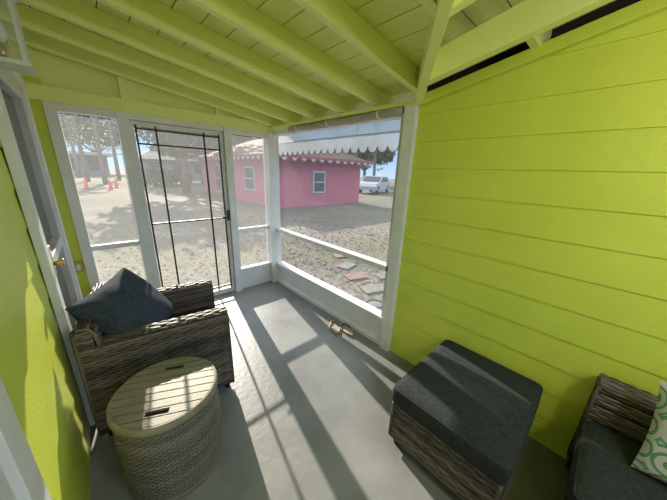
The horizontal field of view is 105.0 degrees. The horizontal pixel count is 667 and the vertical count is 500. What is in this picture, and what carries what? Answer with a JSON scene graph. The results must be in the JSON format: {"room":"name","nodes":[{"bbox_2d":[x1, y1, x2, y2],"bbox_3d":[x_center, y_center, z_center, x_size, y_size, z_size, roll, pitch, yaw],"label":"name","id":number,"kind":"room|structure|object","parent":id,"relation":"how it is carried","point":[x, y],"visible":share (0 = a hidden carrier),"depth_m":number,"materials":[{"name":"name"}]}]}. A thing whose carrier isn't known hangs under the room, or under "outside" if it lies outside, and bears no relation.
{"room":"sunroom","nodes":[
{"label":"sunroom","id":0,"kind":"room"},
{"bbox_2d":[0,39,90,499],"bbox_3d":[-0.873,0.149,0.504,0.160,2.458,4.410,-13,23,-41],"label":"wall","id":1,"kind":"structure","parent":0,"point":[37,376],"depth_m":0.99,"materials":[{"name":"paint"}]},
{"bbox_2d":[0,0,36,75],"bbox_3d":[-1.228,-0.845,0.903,0.174,0.332,0.148,-13,23,-41],"label":"wall lantern","id":2,"kind":"object","parent":1,"relation":"attached to","point":[25,66],"visible":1,"depth_m":0.94,"materials":[{"name":"white metal"}]},
{"bbox_2d":[0,378,51,499],"bbox_3d":[-0.502,0.762,0.390,0.029,1.380,0.860,-13,23,-41],"label":"window","id":3,"kind":"structure","parent":1,"relation":"in","point":[21,478],"depth_m":0.58,"materials":[{"name":"white paint"}]},
{"bbox_2d":[0,54,94,425],"bbox_3d":[-1.840,-0.060,1.638,0.185,2.130,1.100,-13,23,-41],"label":"door","id":4,"kind":"structure","parent":1,"relation":"in","point":[19,137],"depth_m":1.56,"materials":[{"name":"white paint"}]},
{"bbox_2d":[7,39,272,297],"bbox_3d":[-1.560,-0.568,2.786,2.070,2.457,0.130,-13,23,-41],"label":"wall","id":5,"kind":"structure","parent":0,"point":[58,79],"depth_m":2.13,"materials":[{"name":"paint"}]},
{"bbox_2d":[74,261,82,272],"bbox_3d":[-2.263,0.150,2.270,0.045,0.090,0.043,-13,23,-41],"label":"outlet cover","id":6,"kind":"object","parent":5,"relation":"attached to","point":[78,267],"visible":0.92,"depth_m":2.26,"materials":[{"name":"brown plastic"}]},
{"bbox_2d":[42,100,157,288],"bbox_3d":[-2.071,-0.226,2.406,0.505,1.985,0.115,-13,23,-41],"label":"window","id":7,"kind":"structure","parent":5,"relation":"in","point":[51,109],"depth_m":2.26,"materials":[{"name":"white paint"}]},
{"bbox_2d":[127,113,222,131],"bbox_3d":[-1.542,-1.264,2.562,0.828,0.049,0.095,-13,23,-41],"label":"trim","id":8,"kind":"structure","parent":5,"relation":"attached to","point":[133,117],"depth_m":2.49,"materials":[{"name":"white paint"}]},
{"bbox_2d":[128,120,234,295],"bbox_3d":[-1.563,-0.312,2.832,0.826,1.920,0.103,-13,23,-41],"label":"door","id":9,"kind":"structure","parent":5,"relation":"in","point":[226,216],"depth_m":2.71,"materials":[{"name":"white paint"}]},
{"bbox_2d":[222,126,280,291],"bbox_3d":[-1.022,-0.465,3.326,0.665,1.985,0.150,-13,23,-41],"label":"window","id":10,"kind":"structure","parent":5,"relation":"in","point":[251,275],"depth_m":3.31,"materials":[{"name":"white paint"}]},
{"bbox_2d":[20,0,616,116],"bbox_3d":[-0.049,-1.213,1.049,2.450,0.551,4.710,-13,23,-41],"label":"ceiling","id":11,"kind":"structure","parent":0,"point":[404,24],"depth_m":1.39,"materials":[{"name":"paint"}]},
{"bbox_2d":[0,0,613,126],"bbox_3d":[0.046,-1.091,0.932,2.223,0.629,4.361,-13,23,-41],"label":"rafters","id":12,"kind":"object","parent":11,"relation":"attached to","point":[532,22],"depth_m":1.50,"materials":[{"name":"green wood"}]},
{"bbox_2d":[278,90,431,155],"bbox_3d":[-0.018,-1.209,2.667,0.108,0.394,2.538,-13,23,-41],"label":"valance","id":13,"kind":"object","parent":11,"relation":"attached to","point":[381,136],"visible":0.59,"depth_m":2.56,"materials":[{"name":"fabric"}]},
{"bbox_2d":[90,281,568,499],"bbox_3d":[-0.164,1.194,1.628,2.320,0.140,4.530,-13,23,-41],"label":"floor","id":14,"kind":"structure","parent":0,"point":[306,411],"depth_m":1.62,"materials":[{"name":"paint"}]},
{"bbox_2d":[65,267,234,435],"bbox_3d":[-1.208,0.573,1.821,0.775,0.859,0.669,-9,20,-33],"label":"wicker armchair","id":15,"kind":"object","parent":14,"relation":"on","point":[125,326],"visible":0.87,"depth_m":1.53,"materials":[{"name":"brown"}]},
{"bbox_2d":[106,356,223,499],"bbox_3d":[-0.854,0.923,1.365,0.471,0.480,0.471,4,17,7],"label":"drum side table","id":16,"kind":"object","parent":14,"relation":"on","point":[164,420],"visible":1,"depth_m":1.21,"materials":[{"name":"beige wicker"}]},
{"bbox_2d":[329,320,339,335],"bbox_3d":[0.013,0.795,2.656,0.104,0.040,0.250,-2,17,-12],"label":"sandal","id":17,"kind":"object","parent":14,"relation":"on","point":[334,326],"visible":1,"depth_m":2.64,"materials":[{"name":"beige leather"}]},
{"bbox_2d":[339,322,352,336],"bbox_3d":[0.132,0.807,2.632,0.104,0.040,0.250,-6,19,-26],"label":"sandal","id":18,"kind":"object","parent":14,"relation":"on","point":[344,327],"visible":0.99,"depth_m":2.62,"materials":[{"name":"beige leather"}]},
{"bbox_2d":[388,340,542,499],"bbox_3d":[0.768,0.964,1.518,0.701,0.433,0.591,-13,23,-41],"label":"wicker ottoman","id":19,"kind":"object","parent":14,"relation":"on","point":[467,417],"visible":1,"depth_m":1.32,"materials":[{"name":"black fabric"}]},
{"bbox_2d":[564,373,666,499],"bbox_3d":[1.138,1.028,0.704,1.268,0.810,0.753,-13,23,-41],"label":"wicker armchair","id":20,"kind":"object","parent":14,"relation":"on","point":[614,424],"visible":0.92,"depth_m":1.13,"materials":[{"name":"black"}]},
{"bbox_2d":[631,380,666,482],"bbox_3d":[1.399,0.750,0.909,0.197,0.336,0.380,-13,23,-41],"label":"throw pillow","id":21,"kind":"object","parent":20,"relation":"on","point":[651,459],"visible":1,"depth_m":1.00,"materials":[{"name":"teal fabric"}]},
{"bbox_2d":[269,99,414,129],"bbox_3d":[-0.059,-1.265,2.494,0.160,0.030,2.050,-13,23,-41],"label":"plate","id":22,"kind":"object","parent":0,"point":[408,102],"depth_m":2.18,"materials":[{"name":"green wood"}]},
{"bbox_2d":[390,9,666,458],"bbox_3d":[1.410,-0.001,1.201,0.110,2.510,2.380,-13,23,-41],"label":"wall","id":23,"kind":"structure","parent":0,"point":[535,241],"depth_m":1.38,"materials":[{"name":"paint"}]},
{"bbox_2d":[273,104,418,351],"bbox_3d":[-0.087,-0.279,2.773,0.130,2.020,1.970,-13,23,-41],"label":"window","id":24,"kind":"structure","parent":23,"relation":"in","point":[375,324],"depth_m":2.37,"materials":[{"name":"white paint"}]},
{"bbox_2d":[288,107,403,130],"bbox_3d":[-0.001,-1.173,2.345,0.056,0.056,1.461,-13,23,-41],"label":"rolled shade","id":25,"kind":"object","parent":24,"relation":"attached to","point":[398,110],"visible":1,"depth_m":2.15,"materials":[{"name":"fabric"}]},
{"bbox_2d":[427,0,640,90],"bbox_3d":[1.498,-1.035,0.948,0.030,0.740,2.400,-13,23,-41],"label":"trim","id":26,"kind":"structure","parent":23,"relation":"attached to","point":[617,5],"depth_m":1.31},
{"bbox_2d":[417,0,666,106],"bbox_3d":[1.392,-0.954,0.859,0.030,0.519,2.380,-13,23,-41],"label":"beam","id":27,"kind":"structure","parent":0,"point":[641,9],"depth_m":1.21,"materials":[{"name":"green wood"}]},
{"label":"outside","id":28,"kind":"structure","parent":0,"visible":0},
{"bbox_2d":[74,169,394,301],"bbox_3d":[-19.648,-9.388,35.064,160.000,0.480,140.000,-13,23,-41],"label":"ground","id":29,"kind":"structure","parent":28,"point":[98,196],"depth_m":7.16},
{"bbox_2d":[59,112,80,147],"bbox_3d":[-21.969,-9.926,19.441,4.257,9.438,3.871,-13,23,-41],"label":"pine tree","id":30,"kind":"object","parent":29,"relation":"on","point":[59,112],"visible":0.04,"depth_m":20.61,"materials":[{"name":"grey plant"}]},
{"bbox_2d":[59,113,92,177],"bbox_3d":[-29.295,-13.941,28.403,4.086,11.383,3.726,-13,23,-41],"label":"pine tree","id":31,"kind":"object","parent":29,"relation":"on","point":[70,138],"visible":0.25,"depth_m":29.07,"materials":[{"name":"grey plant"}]},
{"bbox_2d":[60,114,110,181],"bbox_3d":[-23.145,-11.418,22.668,4.073,10.334,3.570,4,17,6],"label":"pine tree","id":32,"kind":"object","parent":29,"relation":"on","point":[72,122],"visible":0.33,"depth_m":23.16,"materials":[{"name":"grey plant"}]},
{"bbox_2d":[83,177,89,187],"bbox_3d":[-17.117,-4.650,17.669,0.360,0.730,0.360,-13,23,-41],"label":"traffic cone","id":33,"kind":"object","parent":29,"relation":"on","point":[85,181],"visible":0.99,"depth_m":17.63,"materials":[{"name":"orange plastic"}]},
{"bbox_2d":[68,151,112,175],"bbox_3d":[-40.655,-11.643,33.715,18.000,3.070,10.500,-13,23,-41],"label":"commercial building","id":34,"kind":"structure","parent":29,"relation":"on","point":[91,158],"depth_m":35.21,"materials":[{"name":"grey"}]},
{"bbox_2d":[68,115,120,183],"bbox_3d":[-19.548,-10.220,20.813,3.822,9.384,3.675,5,17,10],"label":"pine tree","id":35,"kind":"object","parent":29,"relation":"on","point":[97,137],"visible":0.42,"depth_m":21.14,"materials":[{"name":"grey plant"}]},
{"bbox_2d":[60,113,142,151],"bbox_3d":[-40.657,-18.351,43.342,11.840,10.337,13.622,10,18,23],"label":"oak tree","id":36,"kind":"object","parent":29,"relation":"on","point":[78,120],"visible":0.29,"depth_m":41.85,"materials":[{"name":"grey plant"}]},
{"bbox_2d":[92,118,121,179],"bbox_3d":[-23.152,-12.146,26.656,3.875,9.413,3.611,7,17,14],"label":"pine tree","id":37,"kind":"object","parent":29,"relation":"on","point":[118,175],"visible":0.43,"depth_m":26.89,"materials":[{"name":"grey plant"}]},
{"bbox_2d":[108,179,114,189],"bbox_3d":[-14.884,-4.378,17.053,0.360,0.730,0.360,-13,23,-41],"label":"traffic cone","id":38,"kind":"object","parent":29,"relation":"on","point":[109,181],"visible":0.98,"depth_m":17.01,"materials":[{"name":"orange plastic"}]},
{"bbox_2d":[114,177,118,187],"bbox_3d":[-16.236,-5.049,19.096,0.360,0.730,0.360,-13,23,-41],"label":"traffic cone","id":39,"kind":"object","parent":29,"relation":"on","point":[115,180],"visible":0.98,"depth_m":19.05,"materials":[{"name":"orange plastic"}]},
{"bbox_2d":[140,165,193,186],"bbox_3d":[-13.734,-5.884,20.951,4.172,1.955,1.788,-9,20,-33],"label":"hedge","id":40,"kind":"object","parent":29,"relation":"on","point":[174,176],"visible":0.74,"depth_m":20.61,"materials":[{"name":"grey plant"}]},
{"bbox_2d":[138,148,200,179],"bbox_3d":[-21.218,-12.338,36.837,12.200,4.020,7.200,-13,23,-41],"label":"house","id":41,"kind":"structure","parent":29,"relation":"on","point":[149,159],"depth_m":32.98,"materials":[{"name":"white"}]},
{"bbox_2d":[133,126,217,192],"bbox_3d":[-9.569,-7.181,15.808,7.101,7.232,6.277,-1,17,-10],"label":"oak tree","id":42,"kind":"object","parent":29,"relation":"on","point":[186,187],"visible":0.03,"depth_m":16.44,"materials":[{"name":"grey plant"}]},
{"bbox_2d":[142,130,244,183],"bbox_3d":[-13.236,-10.465,25.310,9.384,7.732,8.827,0,17,-7],"label":"oak tree","id":43,"kind":"object","parent":29,"relation":"on","point":[210,144],"visible":0.32,"depth_m":22.80,"materials":[{"name":"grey plant"}]},
{"bbox_2d":[86,205,389,300],"bbox_3d":[-1.569,-1.347,9.948,17.207,0.028,16.352,-13,23,-41],"label":"fallen leaves","id":44,"kind":"object","parent":29,"relation":"on","point":[239,220],"visible":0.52,"depth_m":6.05,"materials":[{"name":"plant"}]},
{"bbox_2d":[232,134,256,141],"bbox_3d":[-16.071,-14.107,34.253,10.926,9.300,9.733,1,17,-4],"label":"oak tree","id":45,"kind":"object","parent":29,"relation":"on","point":[245,138],"visible":0.04,"depth_m":34.11,"materials":[{"name":"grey plant"}]},
{"bbox_2d":[191,139,372,207],"bbox_3d":[-3.915,-5.293,16.481,6.550,3.620,11.050,-13,23,-41],"label":"house","id":46,"kind":"structure","parent":29,"relation":"on","point":[327,179],"depth_m":13.13,"materials":[{"name":"paint"}]},
{"bbox_2d":[332,254,384,294],"bbox_3d":[0.484,0.342,4.643,0.867,0.030,1.851,-6,19,-25],"label":"pavers","id":47,"kind":"object","parent":29,"relation":"on","point":[375,288],"visible":0.77,"depth_m":4.25,"materials":[{"name":"grey concrete"}]},
{"bbox_2d":[349,150,368,166],"bbox_3d":[2.717,-11.721,28.556,4.168,9.402,3.699,-13,23,-41],"label":"pine tree","id":48,"kind":"object","parent":29,"relation":"on","point":[355,154],"visible":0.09,"depth_m":28.72,"materials":[{"name":"green plant"}]},
{"bbox_2d":[348,148,394,177],"bbox_3d":[4.742,-13.294,38.645,8.912,6.738,8.840,-13,23,-41],"label":"oak tree","id":49,"kind":"object","parent":29,"relation":"on","point":[389,158],"visible":0.4,"depth_m":37.12,"materials":[{"name":"green plant"}]},
{"bbox_2d":[364,299,381,310],"bbox_3d":[0.526,0.725,3.298,0.320,0.080,0.320,-13,23,-41],"label":"lid","id":50,"kind":"object","parent":29,"relation":"on","point":[375,303],"visible":0.37,"depth_m":3.31,"materials":[{"name":"white"}]},
{"bbox_2d":[359,176,389,193],"bbox_3d":[3.743,-5.960,23.311,1.820,1.500,4.498,11,19,26],"label":"car","id":51,"kind":"object","parent":29,"relation":"on","point":[371,183],"visible":0.93,"depth_m":22.24,"materials":[{"name":"grey paint"}]},
{"bbox_2d":[362,149,388,175],"bbox_3d":[5.063,-11.870,31.003,3.846,8.443,3.575,5,17,11],"label":"pine tree","id":52,"kind":"object","parent":29,"relation":"on","point":[376,152],"visible":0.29,"depth_m":31.25,"materials":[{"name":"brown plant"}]}
]}

